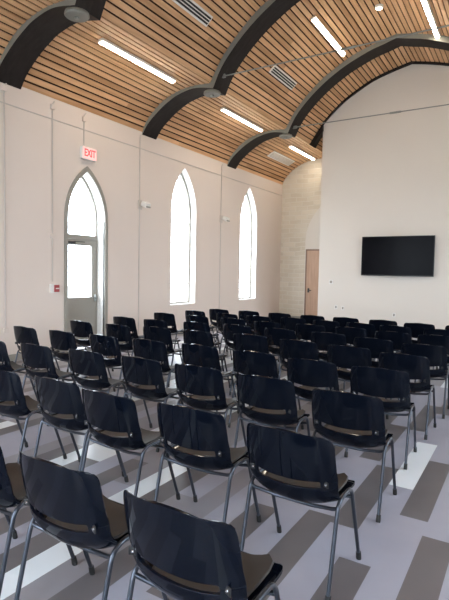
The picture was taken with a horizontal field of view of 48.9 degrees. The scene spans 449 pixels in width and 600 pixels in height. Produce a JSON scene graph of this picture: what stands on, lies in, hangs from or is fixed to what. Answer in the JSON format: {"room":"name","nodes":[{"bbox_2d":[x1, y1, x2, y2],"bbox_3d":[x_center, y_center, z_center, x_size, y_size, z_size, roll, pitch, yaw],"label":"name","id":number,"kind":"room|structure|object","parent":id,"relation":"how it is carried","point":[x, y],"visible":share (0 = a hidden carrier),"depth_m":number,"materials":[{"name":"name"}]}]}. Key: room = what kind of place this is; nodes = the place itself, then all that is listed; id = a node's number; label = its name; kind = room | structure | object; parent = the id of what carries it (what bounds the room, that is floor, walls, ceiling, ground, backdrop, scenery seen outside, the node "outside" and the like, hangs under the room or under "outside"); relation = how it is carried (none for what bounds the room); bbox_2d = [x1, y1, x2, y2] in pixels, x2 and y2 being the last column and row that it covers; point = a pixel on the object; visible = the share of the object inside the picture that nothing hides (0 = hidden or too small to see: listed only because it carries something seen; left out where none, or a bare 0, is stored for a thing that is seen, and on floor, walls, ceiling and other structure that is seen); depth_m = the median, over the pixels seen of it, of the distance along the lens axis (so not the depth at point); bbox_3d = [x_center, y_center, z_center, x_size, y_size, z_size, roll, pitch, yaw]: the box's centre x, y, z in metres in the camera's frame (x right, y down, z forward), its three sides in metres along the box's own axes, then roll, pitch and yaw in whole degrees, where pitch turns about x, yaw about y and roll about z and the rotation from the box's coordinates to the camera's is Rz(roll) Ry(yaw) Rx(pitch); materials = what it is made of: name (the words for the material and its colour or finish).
{"room":"church","nodes":[
{"label":"church","id":0,"kind":"room"},
{"bbox_2d":[0,82,281,354],"bbox_3d":[-3.129,-1.307,8.984,0.240,4.580,18.900,3,4,32],"label":"wall","id":1,"kind":"structure","parent":0,"point":[30,303],"depth_m":10.39,"materials":[{"name":"paint"}]},
{"bbox_2d":[1,83,7,333],"bbox_3d":[-3.557,-1.461,8.006,0.041,4.030,0.080,3,4,32],"label":"conduit","id":2,"kind":"object","parent":1,"relation":"attached to","point":[4,87],"visible":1,"depth_m":8.01,"materials":[{"name":"beige metal"}]},
{"bbox_2d":[50,101,54,281],"bbox_3d":[-3.056,-1.918,8.782,0.041,3.185,0.080,3,4,32],"label":"conduit","id":3,"kind":"object","parent":1,"relation":"attached to","point":[52,106],"visible":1,"depth_m":8.77,"materials":[{"name":"beige metal"}]},
{"bbox_2d":[50,284,59,292],"bbox_3d":[-3.055,-0.209,8.889,0.086,0.160,0.165,3,4,32],"label":"fire alarm pull station","id":4,"kind":"object","parent":1,"relation":"attached to","point":[54,288],"visible":1,"depth_m":8.87,"materials":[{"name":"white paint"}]},
{"bbox_2d":[82,113,85,144],"bbox_3d":[-2.648,-3.233,9.330,0.041,0.605,0.080,3,4,32],"label":"conduit","id":5,"kind":"object","parent":1,"relation":"attached to","point":[83,117],"visible":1,"depth_m":9.33,"materials":[{"name":"beige metal"}]},
{"bbox_2d":[64,166,107,352],"bbox_3d":[-2.764,-0.767,9.611,0.275,3.595,1.090,3,4,32],"label":"door","id":6,"kind":"structure","parent":1,"relation":"in","point":[84,309],"depth_m":9.82,"materials":[{"name":"grey paint"}]},
{"bbox_2d":[80,146,95,161],"bbox_3d":[-2.591,-2.784,9.421,0.084,0.235,0.350,3,4,32],"label":"exit sign","id":7,"kind":"object","parent":1,"relation":"attached to","point":[86,153],"visible":1,"depth_m":9.37,"materials":[{"name":"white paint"}]},
{"bbox_2d":[0,325,215,362],"bbox_3d":[-3.062,0.930,9.042,0.018,0.110,18.900,3,4,32],"label":"baseboard","id":8,"kind":"structure","parent":1,"relation":"attached to","point":[12,357],"depth_m":8.36,"materials":[{"name":"grey paint"}]},
{"bbox_2d":[138,134,141,335],"bbox_3d":[-1.847,-1.397,10.792,0.054,4.405,0.021,-1,4,-31],"label":"conduit","id":9,"kind":"object","parent":1,"relation":"attached to","point":[141,134],"visible":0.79,"depth_m":10.78,"materials":[{"name":"beige metal"}]},
{"bbox_2d":[0,101,281,195],"bbox_3d":[-2.982,-3.198,8.809,0.020,0.020,18.880,3,4,32],"label":"conduit","id":10,"kind":"object","parent":1,"relation":"attached to","point":[0,101],"visible":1,"depth_m":10.21,"materials":[{"name":"beige metal"}]},
{"bbox_2d":[138,200,150,209],"bbox_3d":[-1.733,-2.070,10.728,0.243,0.200,0.170,3,4,32],"label":"wall fixture","id":11,"kind":"object","parent":1,"relation":"attached to","point":[141,203],"visible":1,"depth_m":10.69,"materials":[{"name":"beige plastic"}]},
{"bbox_2d":[170,173,190,303],"bbox_3d":[-1.167,-1.577,12.299,0.050,3.340,1.020,3,4,32],"label":"window","id":12,"kind":"structure","parent":1,"relation":"in","point":[181,175],"depth_m":12.57,"materials":[{"name":"grey paint"}]},
{"bbox_2d":[219,164,222,308],"bbox_3d":[-0.101,-1.523,13.625,0.054,4.405,0.021,-1,4,-31],"label":"conduit","id":13,"kind":"object","parent":1,"relation":"attached to","point":[222,164],"visible":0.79,"depth_m":13.60,"materials":[{"name":"beige metal"}]},
{"bbox_2d":[220,215,229,222],"bbox_3d":[0.014,-2.226,13.559,0.243,0.200,0.170,3,4,32],"label":"wall fixture","id":14,"kind":"object","parent":1,"relation":"attached to","point":[222,218],"visible":1,"depth_m":13.52,"materials":[{"name":"beige plastic"}]},
{"bbox_2d":[239,193,251,298],"bbox_3d":[0.564,-1.722,15.105,0.050,3.380,1.020,3,4,32],"label":"window","id":15,"kind":"structure","parent":1,"relation":"in","point":[247,198],"depth_m":15.42,"materials":[{"name":"grey paint"}]},
{"bbox_2d":[0,328,448,599],"bbox_3d":[0.732,1.293,6.719,9.540,0.210,19.500,3,4,32],"label":"floor","id":16,"kind":"structure","parent":0,"point":[405,555],"depth_m":3.19,"materials":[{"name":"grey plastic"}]},
{"bbox_2d":[0,341,38,401],"bbox_3d":[-2.407,0.800,5.469,0.510,0.804,0.506,3,4,30],"label":"chair","id":17,"kind":"object","parent":16,"relation":"on","point":[6,365],"visible":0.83,"depth_m":5.23,"materials":[{"name":"black plastic"}]},
{"bbox_2d":[0,370,66,464],"bbox_3d":[-1.625,0.901,3.941,0.510,0.804,0.506,3,4,31],"label":"chair","id":18,"kind":"object","parent":16,"relation":"on","point":[13,402],"visible":0.84,"depth_m":3.70,"materials":[{"name":"black plastic"}]},
{"bbox_2d":[0,447,76,595],"bbox_3d":[-1.109,0.992,2.491,0.510,0.804,0.506,3,4,30],"label":"chair","id":19,"kind":"object","parent":16,"relation":"on","point":[12,491],"visible":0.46,"depth_m":2.27,"materials":[{"name":"black plastic"}]},
{"bbox_2d":[13,326,63,386],"bbox_3d":[-2.524,0.731,6.648,0.510,0.804,0.506,3,4,33],"label":"chair","id":20,"kind":"object","parent":16,"relation":"on","point":[22,334],"visible":0.57,"depth_m":6.42,"materials":[{"name":"black plastic"}]},
{"bbox_2d":[17,343,79,425],"bbox_3d":[-1.821,0.828,5.169,0.510,0.804,0.506,3,4,31],"label":"chair","id":21,"kind":"object","parent":16,"relation":"on","point":[34,356],"visible":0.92,"depth_m":4.95,"materials":[{"name":"black plastic"}]},
{"bbox_2d":[49,330,101,389],"bbox_3d":[-1.924,0.763,6.292,0.510,0.804,0.506,3,4,33],"label":"chair","id":22,"kind":"object","parent":16,"relation":"on","point":[59,340],"visible":0.57,"depth_m":6.08,"materials":[{"name":"black plastic"}]},
{"bbox_2d":[33,375,123,476],"bbox_3d":[-1.082,0.929,3.631,0.510,0.804,0.506,3,4,33],"label":"chair","id":23,"kind":"object","parent":16,"relation":"on","point":[63,400],"visible":0.69,"depth_m":3.41,"materials":[{"name":"black plastic"}]},
{"bbox_2d":[67,320,113,371],"bbox_3d":[-2.035,0.694,7.480,0.510,0.804,0.506,3,4,33],"label":"chair","id":24,"kind":"object","parent":16,"relation":"on","point":[78,328],"visible":0.54,"depth_m":7.27,"materials":[{"name":"black plastic"}]},
{"bbox_2d":[14,451,168,599],"bbox_3d":[-0.585,1.021,2.170,0.510,0.804,0.506,3,4,31],"label":"chair","id":25,"kind":"object","parent":16,"relation":"on","point":[70,506],"visible":0.84,"depth_m":1.95,"materials":[{"name":"black plastic"}]},
{"bbox_2d":[68,348,129,396],"bbox_3d":[-1.226,0.857,4.864,0.510,0.804,0.506,3,4,32],"label":"chair","id":26,"kind":"object","parent":16,"relation":"on","point":[82,362],"visible":0.93,"depth_m":4.65,"materials":[{"name":"black plastic"}]},
{"bbox_2d":[87,334,121,395],"bbox_3d":[-1.322,0.793,5.958,0.510,0.804,0.506,3,4,32],"label":"chair","id":27,"kind":"object","parent":16,"relation":"on","point":[105,345],"visible":0.56,"depth_m":5.73,"materials":[{"name":"black plastic"}]},
{"bbox_2d":[105,324,132,357],"bbox_3d":[-1.416,0.725,7.136,0.510,0.804,0.506,3,4,33],"label":"chair","id":28,"kind":"object","parent":16,"relation":"on","point":[122,333],"visible":0.57,"depth_m":6.90,"materials":[{"name":"black plastic"}]},
{"bbox_2d":[113,316,143,355],"bbox_3d":[-1.555,0.659,8.258,0.510,0.804,0.506,3,4,30],"label":"chair","id":29,"kind":"object","parent":16,"relation":"on","point":[130,322],"visible":0.59,"depth_m":8.01,"materials":[{"name":"black plastic"}]},
{"bbox_2d":[81,388,179,499],"bbox_3d":[-0.639,0.957,3.275,0.510,0.804,0.506,3,4,33],"label":"chair","id":30,"kind":"object","parent":16,"relation":"on","point":[115,418],"visible":0.91,"depth_m":3.07,"materials":[{"name":"black plastic"}]},
{"bbox_2d":[121,355,184,451],"bbox_3d":[-0.647,0.886,4.532,0.510,0.804,0.506,3,4,33],"label":"chair","id":31,"kind":"object","parent":16,"relation":"on","point":[147,375],"visible":0.91,"depth_m":4.33,"materials":[{"name":"black plastic"}]},
{"bbox_2d":[130,338,186,399],"bbox_3d":[-0.750,0.821,5.655,0.510,0.804,0.506,3,4,31],"label":"chair","id":32,"kind":"object","parent":16,"relation":"on","point":[143,348],"visible":0.57,"depth_m":5.41,"materials":[{"name":"black plastic"}]},
{"bbox_2d":[143,326,181,386],"bbox_3d":[-0.837,0.749,6.901,0.510,0.804,0.506,3,4,30],"label":"chair","id":33,"kind":"object","parent":16,"relation":"on","point":[153,333],"visible":0.6,"depth_m":6.66,"materials":[{"name":"black plastic"}]},
{"bbox_2d":[144,319,181,361],"bbox_3d":[-0.993,0.690,7.900,0.510,0.804,0.506,3,4,31],"label":"chair","id":34,"kind":"object","parent":16,"relation":"on","point":[147,322],"visible":0.36,"depth_m":7.67,"materials":[{"name":"black plastic"}]},
{"bbox_2d":[154,312,183,348],"bbox_3d":[-1.013,0.618,9.177,0.510,0.804,0.506,3,4,30],"label":"chair","id":35,"kind":"object","parent":16,"relation":"on","point":[169,318],"visible":0.67,"depth_m":8.93,"materials":[{"name":"black plastic"}]},
{"bbox_2d":[185,310,214,341],"bbox_3d":[-0.486,0.592,9.817,0.510,0.804,0.506,3,4,31],"label":"chair","id":36,"kind":"object","parent":16,"relation":"on","point":[187,312],"visible":0.31,"depth_m":9.60,"materials":[{"name":"black plastic"}]},
{"bbox_2d":[181,322,223,370],"bbox_3d":[-0.339,0.718,7.631,0.510,0.804,0.506,3,4,31],"label":"chair","id":37,"kind":"object","parent":16,"relation":"on","point":[203,327],"visible":0.42,"depth_m":7.41,"materials":[{"name":"black plastic"}]},
{"bbox_2d":[186,315,218,342],"bbox_3d":[-0.381,0.656,8.716,0.510,0.804,0.506,3,4,32],"label":"chair","id":38,"kind":"object","parent":16,"relation":"on","point":[189,318],"visible":0.41,"depth_m":8.49,"materials":[{"name":"black plastic"}]},
{"bbox_2d":[123,490,282,599],"bbox_3d":[-0.067,1.050,1.816,0.510,0.804,0.506,3,4,32],"label":"chair","id":39,"kind":"object","parent":16,"relation":"on","point":[178,553],"visible":1,"depth_m":1.61,"materials":[{"name":"black plastic"}]},
{"bbox_2d":[183,330,230,387],"bbox_3d":[-0.252,0.781,6.542,0.510,0.804,0.506,3,4,33],"label":"chair","id":40,"kind":"object","parent":16,"relation":"on","point":[189,336],"visible":0.39,"depth_m":6.32,"materials":[{"name":"black plastic"}]},
{"bbox_2d":[154,402,260,522],"bbox_3d":[-0.106,0.984,2.984,0.510,0.804,0.506,3,4,31],"label":"chair","id":41,"kind":"object","parent":16,"relation":"on","point":[199,439],"visible":0.91,"depth_m":2.78,"materials":[{"name":"black plastic"}]},
{"bbox_2d":[169,363,246,455],"bbox_3d":[-0.128,0.915,4.201,0.510,0.804,0.506,3,4,32],"label":"chair","id":42,"kind":"object","parent":16,"relation":"on","point":[206,385],"visible":0.91,"depth_m":4.00,"materials":[{"name":"black plastic"}]},
{"bbox_2d":[180,343,238,413],"bbox_3d":[-0.169,0.850,5.346,0.510,0.804,0.506,3,4,33],"label":"chair","id":43,"kind":"object","parent":16,"relation":"on","point":[192,354],"visible":0.46,"depth_m":5.12,"materials":[{"name":"black plastic"}]},
{"bbox_2d":[209,309,228,347],"bbox_3d":[-0.025,0.572,10.329,0.510,0.804,0.506,3,4,31],"label":"chair","id":44,"kind":"object","parent":16,"relation":"on","point":[212,312],"visible":0.46,"depth_m":10.19,"materials":[{"name":"black plastic"}]},
{"bbox_2d":[215,313,237,351],"bbox_3d":[0.135,0.634,9.279,0.510,0.804,0.506,3,4,32],"label":"chair","id":45,"kind":"object","parent":16,"relation":"on","point":[219,316],"visible":0.41,"depth_m":9.13,"materials":[{"name":"black plastic"}]},
{"bbox_2d":[219,318,245,359],"bbox_3d":[0.225,0.687,8.369,0.510,0.804,0.506,3,4,30],"label":"chair","id":46,"kind":"object","parent":16,"relation":"on","point":[223,321],"visible":0.29,"depth_m":8.18,"materials":[{"name":"black plastic"}]},
{"bbox_2d":[221,324,251,371],"bbox_3d":[0.274,0.744,7.375,0.510,0.804,0.506,3,4,33],"label":"chair","id":47,"kind":"object","parent":16,"relation":"on","point":[229,330],"visible":0.52,"depth_m":7.21,"materials":[{"name":"black plastic"}]},
{"bbox_2d":[238,311,258,330],"bbox_3d":[0.573,0.601,10.009,0.510,0.804,0.506,3,4,32],"label":"chair","id":48,"kind":"object","parent":16,"relation":"on","point":[241,314],"visible":0.26,"depth_m":9.83,"materials":[{"name":"black plastic"}]},
{"bbox_2d":[229,334,278,394],"bbox_3d":[0.399,0.807,6.286,0.510,0.804,0.506,3,4,30],"label":"chair","id":49,"kind":"object","parent":16,"relation":"on","point":[248,342],"visible":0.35,"depth_m":6.06,"materials":[{"name":"black plastic"}]},
{"bbox_2d":[228,350,293,427],"bbox_3d":[0.375,0.881,4.977,0.510,0.804,0.506,3,4,32],"label":"chair","id":50,"kind":"object","parent":16,"relation":"on","point":[245,362],"visible":0.53,"depth_m":4.75,"materials":[{"name":"black plastic"}]},
{"bbox_2d":[246,315,279,357],"bbox_3d":[0.683,0.665,8.918,0.510,0.804,0.506,3,4,33],"label":"chair","id":51,"kind":"object","parent":16,"relation":"on","point":[250,319],"visible":0.3,"depth_m":8.74,"materials":[{"name":"black plastic"}]},
{"bbox_2d":[253,321,280,373],"bbox_3d":[0.754,0.723,7.899,0.510,0.804,0.506,3,4,32],"label":"chair","id":52,"kind":"object","parent":16,"relation":"on","point":[259,326],"visible":0.28,"depth_m":7.71,"materials":[{"name":"black plastic"}]},
{"bbox_2d":[230,374,309,473],"bbox_3d":[0.385,0.945,3.839,0.510,0.804,0.506,3,4,30],"label":"chair","id":53,"kind":"object","parent":16,"relation":"on","point":[273,401],"visible":0.98,"depth_m":3.64,"materials":[{"name":"black plastic"}]},
{"bbox_2d":[268,313,290,324],"bbox_3d":[1.143,0.634,9.623,0.510,0.804,0.506,3,4,31],"label":"chair","id":54,"kind":"object","parent":16,"relation":"on","point":[274,317],"visible":0.22,"depth_m":9.42,"materials":[{"name":"black plastic"}]},
{"bbox_2d":[264,328,295,356],"bbox_3d":[0.853,0.777,6.984,0.510,0.804,0.506,3,4,32],"label":"chair","id":55,"kind":"object","parent":16,"relation":"on","point":[273,335],"visible":0.44,"depth_m":6.80,"materials":[{"name":"black plastic"}]},
{"bbox_2d":[278,317,307,361],"bbox_3d":[1.271,0.689,8.678,0.510,0.804,0.506,3,4,31],"label":"chair","id":56,"kind":"object","parent":16,"relation":"on","point":[289,323],"visible":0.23,"depth_m":8.48,"materials":[{"name":"black plastic"}]},
{"bbox_2d":[240,423,360,599],"bbox_3d":[0.408,1.015,2.607,0.510,0.804,0.506,3,4,33],"label":"chair","id":57,"kind":"object","parent":16,"relation":"on","point":[296,467],"visible":1,"depth_m":2.41,"materials":[{"name":"black plastic"}]},
{"bbox_2d":[278,339,328,389],"bbox_3d":[0.934,0.844,5.825,0.510,0.804,0.506,3,4,33],"label":"chair","id":58,"kind":"object","parent":16,"relation":"on","point":[298,349],"visible":0.45,"depth_m":5.61,"materials":[{"name":"black plastic"}]},
{"bbox_2d":[295,324,326,351],"bbox_3d":[1.380,0.751,7.623,0.510,0.804,0.506,3,4,31],"label":"chair","id":59,"kind":"object","parent":16,"relation":"on","point":[302,331],"visible":0.34,"depth_m":7.43,"materials":[{"name":"black plastic"}]},
{"bbox_2d":[300,315,324,323],"bbox_3d":[1.703,0.666,9.243,0.510,0.804,0.506,3,4,32],"label":"chair","id":60,"kind":"object","parent":16,"relation":"on","point":[309,318],"visible":0.25,"depth_m":9.03,"materials":[{"name":"black plastic"}]},
{"bbox_2d":[284,358,343,448],"bbox_3d":[0.865,0.913,4.579,0.510,0.804,0.506,3,4,32],"label":"chair","id":61,"kind":"object","parent":16,"relation":"on","point":[311,374],"visible":0.6,"depth_m":4.38,"materials":[{"name":"black plastic"}]},
{"bbox_2d":[312,320,339,369],"bbox_3d":[1.758,0.720,8.294,0.510,0.804,0.506,3,4,31],"label":"chair","id":62,"kind":"object","parent":16,"relation":"on","point":[329,326],"visible":0.16,"depth_m":8.05,"materials":[{"name":"black plastic"}]},
{"bbox_2d":[311,332,345,390],"bbox_3d":[1.438,0.808,6.624,0.510,0.804,0.506,3,4,31],"label":"chair","id":63,"kind":"object","parent":16,"relation":"on","point":[322,339],"visible":0.38,"depth_m":6.42,"materials":[{"name":"black plastic"}]},
{"bbox_2d":[333,317,358,326],"bbox_3d":[2.242,0.694,8.924,0.510,0.804,0.506,3,4,33],"label":"chair","id":64,"kind":"object","parent":16,"relation":"on","point":[342,320],"visible":0.23,"depth_m":8.71,"materials":[{"name":"black plastic"}]},
{"bbox_2d":[325,345,371,389],"bbox_3d":[1.412,0.874,5.447,0.510,0.804,0.506,3,4,31],"label":"chair","id":65,"kind":"object","parent":16,"relation":"on","point":[343,356],"visible":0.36,"depth_m":5.25,"materials":[{"name":"black plastic"}]},
{"bbox_2d":[334,327,372,359],"bbox_3d":[1.910,0.779,7.310,0.510,0.804,0.506,3,4,31],"label":"chair","id":66,"kind":"object","parent":16,"relation":"on","point":[350,333],"visible":0.24,"depth_m":7.08,"materials":[{"name":"black plastic"}]},
{"bbox_2d":[312,388,396,522],"bbox_3d":[0.885,0.979,3.399,0.510,0.804,0.506,3,4,31],"label":"chair","id":67,"kind":"object","parent":16,"relation":"on","point":[353,421],"visible":0.99,"depth_m":3.20,"materials":[{"name":"black plastic"}]},
{"bbox_2d":[345,322,375,345],"bbox_3d":[2.236,0.747,7.976,0.510,0.804,0.506,3,4,33],"label":"chair","id":68,"kind":"object","parent":16,"relation":"on","point":[370,328],"visible":0.27,"depth_m":7.71,"materials":[{"name":"black plastic"}]},
{"bbox_2d":[353,337,393,399],"bbox_3d":[1.883,0.845,6.134,0.510,0.804,0.506,3,4,32],"label":"chair","id":69,"kind":"object","parent":16,"relation":"on","point":[376,346],"visible":0.32,"depth_m":5.91,"materials":[{"name":"black plastic"}]},
{"bbox_2d":[344,366,416,469],"bbox_3d":[1.361,0.941,4.250,0.510,0.804,0.506,3,4,30],"label":"chair","id":70,"kind":"object","parent":16,"relation":"on","point":[368,381],"visible":0.68,"depth_m":4.03,"materials":[{"name":"black plastic"}]},
{"bbox_2d":[369,320,396,360],"bbox_3d":[2.782,0.725,8.569,0.510,0.804,0.506,3,4,32],"label":"chair","id":71,"kind":"object","parent":16,"relation":"on","point":[376,323],"visible":0.18,"depth_m":8.36,"materials":[{"name":"black plastic"}]},
{"bbox_2d":[374,331,410,360],"bbox_3d":[2.367,0.813,6.860,0.510,0.804,0.506,3,4,33],"label":"chair","id":72,"kind":"object","parent":16,"relation":"on","point":[398,338],"visible":0.33,"depth_m":6.62,"materials":[{"name":"black plastic"}]},
{"bbox_2d":[377,325,411,360],"bbox_3d":[2.672,0.774,7.648,0.510,0.804,0.506,3,4,33],"label":"chair","id":73,"kind":"object","parent":16,"relation":"on","point":[394,328],"visible":0.24,"depth_m":7.42,"materials":[{"name":"black plastic"}]},
{"bbox_2d":[378,352,435,439],"bbox_3d":[1.836,0.908,4.982,0.510,0.804,0.506,3,4,33],"label":"chair","id":74,"kind":"object","parent":16,"relation":"on","point":[417,367],"visible":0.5,"depth_m":4.75,"materials":[{"name":"black plastic"}]},
{"bbox_2d":[404,323,437,368],"bbox_3d":[3.217,0.758,8.121,0.510,0.804,0.506,3,4,30],"label":"chair","id":75,"kind":"object","parent":16,"relation":"on","point":[417,329],"visible":0.27,"depth_m":7.92,"materials":[{"name":"black plastic"}]},
{"bbox_2d":[398,343,448,418],"bbox_3d":[2.304,0.878,5.682,0.510,0.804,0.506,3,4,31],"label":"chair","id":76,"kind":"object","parent":16,"relation":"on","point":[437,355],"visible":0.56,"depth_m":5.44,"materials":[{"name":"black plastic"}]},
{"bbox_2d":[413,334,448,392],"bbox_3d":[2.829,0.839,6.553,0.510,0.804,0.506,3,4,31],"label":"chair","id":77,"kind":"object","parent":16,"relation":"on","point":[435,340],"visible":0.25,"depth_m":6.34,"materials":[{"name":"black plastic"}]},
{"bbox_2d":[423,329,448,356],"bbox_3d":[3.197,0.806,7.266,0.510,0.804,0.506,3,4,31],"label":"chair","id":78,"kind":"object","parent":16,"relation":"on","point":[442,332],"visible":0.2,"depth_m":7.07,"materials":[{"name":"black plastic"}]},
{"bbox_2d":[0,0,448,184],"bbox_3d":[0.849,-4.801,6.375,9.600,3.000,19.700,3,4,32],"label":"ceiling","id":79,"kind":"structure","parent":0,"point":[74,69],"depth_m":10.01,"materials":[{"name":"brown wood"}]},
{"bbox_2d":[0,0,105,89],"bbox_3d":[0.336,-4.554,5.562,8.940,2.580,0.470,3,4,32],"label":"roof beam","id":80,"kind":"structure","parent":79,"relation":"attached to","point":[29,41],"depth_m":7.53,"materials":[{"name":"grey paint"}]},
{"bbox_2d":[64,7,89,22],"bbox_3d":[-2.079,-4.013,6.957,0.350,0.120,0.350,3,4,32],"label":"fitting","id":81,"kind":"object","parent":80,"relation":"attached to","point":[75,14],"visible":1,"depth_m":6.90,"materials":[{"name":"grey paint"}]},
{"bbox_2d":[98,38,175,82],"bbox_3d":[-1.504,-4.237,8.826,0.122,0.077,1.940,3,4,32],"label":"light bar","id":82,"kind":"object","parent":79,"relation":"attached to","point":[102,41],"visible":1,"depth_m":8.65,"materials":[{"name":"white paint"}]},
{"bbox_2d":[172,0,212,26],"bbox_3d":[-0.609,-4.912,8.209,0.160,0.159,1.300,3,4,32],"label":"ceiling vent","id":83,"kind":"object","parent":79,"relation":"in","point":[190,6],"visible":1,"depth_m":8.38,"materials":[{"name":"white metal"}]},
{"bbox_2d":[142,0,300,139],"bbox_3d":[2.164,-4.686,8.527,8.940,2.580,0.470,3,4,32],"label":"roof beam","id":84,"kind":"structure","parent":79,"relation":"attached to","point":[270,11],"depth_m":9.74,"materials":[{"name":"black metal"}]},
{"bbox_2d":[204,89,220,97],"bbox_3d":[-0.248,-4.145,9.926,0.350,0.120,0.350,3,4,32],"label":"fitting","id":85,"kind":"object","parent":84,"relation":"attached to","point":[211,93],"visible":1,"depth_m":9.84,"materials":[{"name":"grey paint"}]},
{"bbox_2d":[222,25,448,77],"bbox_3d":[2.123,-4.330,8.491,5.220,0.070,0.050,3,4,32],"label":"rod","id":86,"kind":"object","parent":84,"relation":"attached to","point":[353,46],"visible":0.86,"depth_m":8.51,"materials":[{"name":"grey metal"}]},
{"bbox_2d":[220,107,262,131],"bbox_3d":[0.452,-4.379,12.035,0.123,0.077,1.900,3,4,32],"label":"light bar","id":87,"kind":"object","parent":79,"relation":"attached to","point":[224,109],"visible":1,"depth_m":11.87,"materials":[{"name":"white paint"}]},
{"bbox_2d":[267,151,294,165],"bbox_3d":[1.780,-4.404,15.400,0.242,0.143,1.520,3,4,32],"label":"ceiling vent","id":88,"kind":"object","parent":79,"relation":"in","point":[274,155],"visible":1,"depth_m":15.32,"materials":[{"name":"beige metal"}]},
{"bbox_2d":[269,65,296,89],"bbox_3d":[1.351,-5.087,11.308,0.163,0.156,1.200,3,4,32],"label":"ceiling vent","id":89,"kind":"object","parent":79,"relation":"in","point":[275,71],"visible":0.88,"depth_m":11.24,"materials":[{"name":"white metal"}]},
{"bbox_2d":[289,145,314,159],"bbox_3d":[2.400,-4.520,15.177,0.123,0.077,1.820,3,4,32],"label":"light bar","id":90,"kind":"object","parent":79,"relation":"attached to","point":[293,147],"visible":1,"depth_m":15.02,"materials":[{"name":"white paint"}]},
{"bbox_2d":[310,15,345,56],"bbox_3d":[2.284,-5.722,10.769,0.125,0.099,1.910,3,4,32],"label":"light bar","id":91,"kind":"object","parent":79,"relation":"attached to","point":[314,19],"visible":1,"depth_m":10.58,"materials":[{"name":"white paint"}]},
{"bbox_2d":[227,33,448,168],"bbox_3d":[4.028,-4.821,11.550,8.940,2.580,0.470,3,4,32],"label":"roof beam","id":92,"kind":"structure","parent":79,"relation":"attached to","point":[364,56],"depth_m":12.21,"materials":[{"name":"grey paint"}]},
{"bbox_2d":[279,133,291,138],"bbox_3d":[1.603,-4.279,12.929,0.350,0.120,0.350,3,4,32],"label":"fitting","id":93,"kind":"object","parent":92,"relation":"attached to","point":[284,135],"visible":1,"depth_m":12.83,"materials":[{"name":"grey paint"}]},
{"bbox_2d":[293,104,448,128],"bbox_3d":[3.983,-4.374,11.516,5.220,0.070,0.050,3,4,32],"label":"rod","id":94,"kind":"object","parent":92,"relation":"attached to","point":[394,112],"visible":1,"depth_m":11.75,"materials":[{"name":"grey metal"}]},
{"bbox_2d":[375,4,383,9],"bbox_3d":[3.160,-5.979,10.094,0.170,0.058,0.170,3,4,32],"label":"light","id":95,"kind":"object","parent":79,"relation":"attached to","point":[378,6],"visible":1,"depth_m":10.05,"materials":[{"name":"white paint"}]},
{"bbox_2d":[421,0,440,37],"bbox_3d":[4.173,-5.738,10.004,0.126,0.092,1.890,3,4,32],"label":"light bar","id":96,"kind":"object","parent":79,"relation":"attached to","point":[426,5],"visible":1,"depth_m":9.95,"materials":[{"name":"white paint"}]},
{"bbox_2d":[279,158,321,315],"bbox_3d":[5.821,-2.713,14.654,8.940,7.090,0.240,3,4,32],"label":"wall","id":97,"kind":"structure","parent":0,"point":[301,189],"depth_m":16.64,"materials":[{"name":"brick"}]},
{"bbox_2d":[304,249,318,315],"bbox_3d":[3.093,-0.484,16.223,0.980,2.360,0.120,3,4,32],"label":"door","id":98,"kind":"structure","parent":97,"relation":"in","point":[312,255],"depth_m":16.35,"materials":[{"name":"brown wood"}]},
{"bbox_2d":[303,207,320,314],"bbox_3d":[3.166,-1.204,16.221,1.120,3.800,0.032,3,4,32],"label":"wall","id":99,"kind":"structure","parent":97,"relation":"attached to","point":[312,241],"depth_m":16.30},
{"bbox_2d":[317,64,448,328],"bbox_3d":[4.866,-2.634,13.106,4.740,7.070,0.300,3,4,32],"label":"wall","id":100,"kind":"structure","parent":0,"point":[387,174],"depth_m":13.23,"materials":[{"name":"white paint"}]},
{"bbox_2d":[309,60,448,147],"bbox_3d":[4.853,-5.230,12.858,5.480,1.880,0.240,3,4,32],"label":"trim","id":101,"kind":"structure","parent":100,"relation":"attached to","point":[319,134],"depth_m":13.39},
{"bbox_2d":[361,235,434,276],"bbox_3d":[4.575,-1.161,13.096,1.860,1.055,0.131,3,4,32],"label":"television","id":102,"kind":"object","parent":100,"relation":"attached to","point":[381,255],"visible":1,"depth_m":13.01,"materials":[{"name":"black"}]},
{"label":"outside","id":103,"kind":"structure","parent":0,"visible":0},
{"bbox_2d":[68,285,248,301],"bbox_3d":[0.701,1.540,6.690,80.000,0.100,90.000,3,4,32],"label":"ground","id":104,"kind":"structure","parent":103,"point":[73,291],"depth_m":41.48,"materials":[{"name":"white"}]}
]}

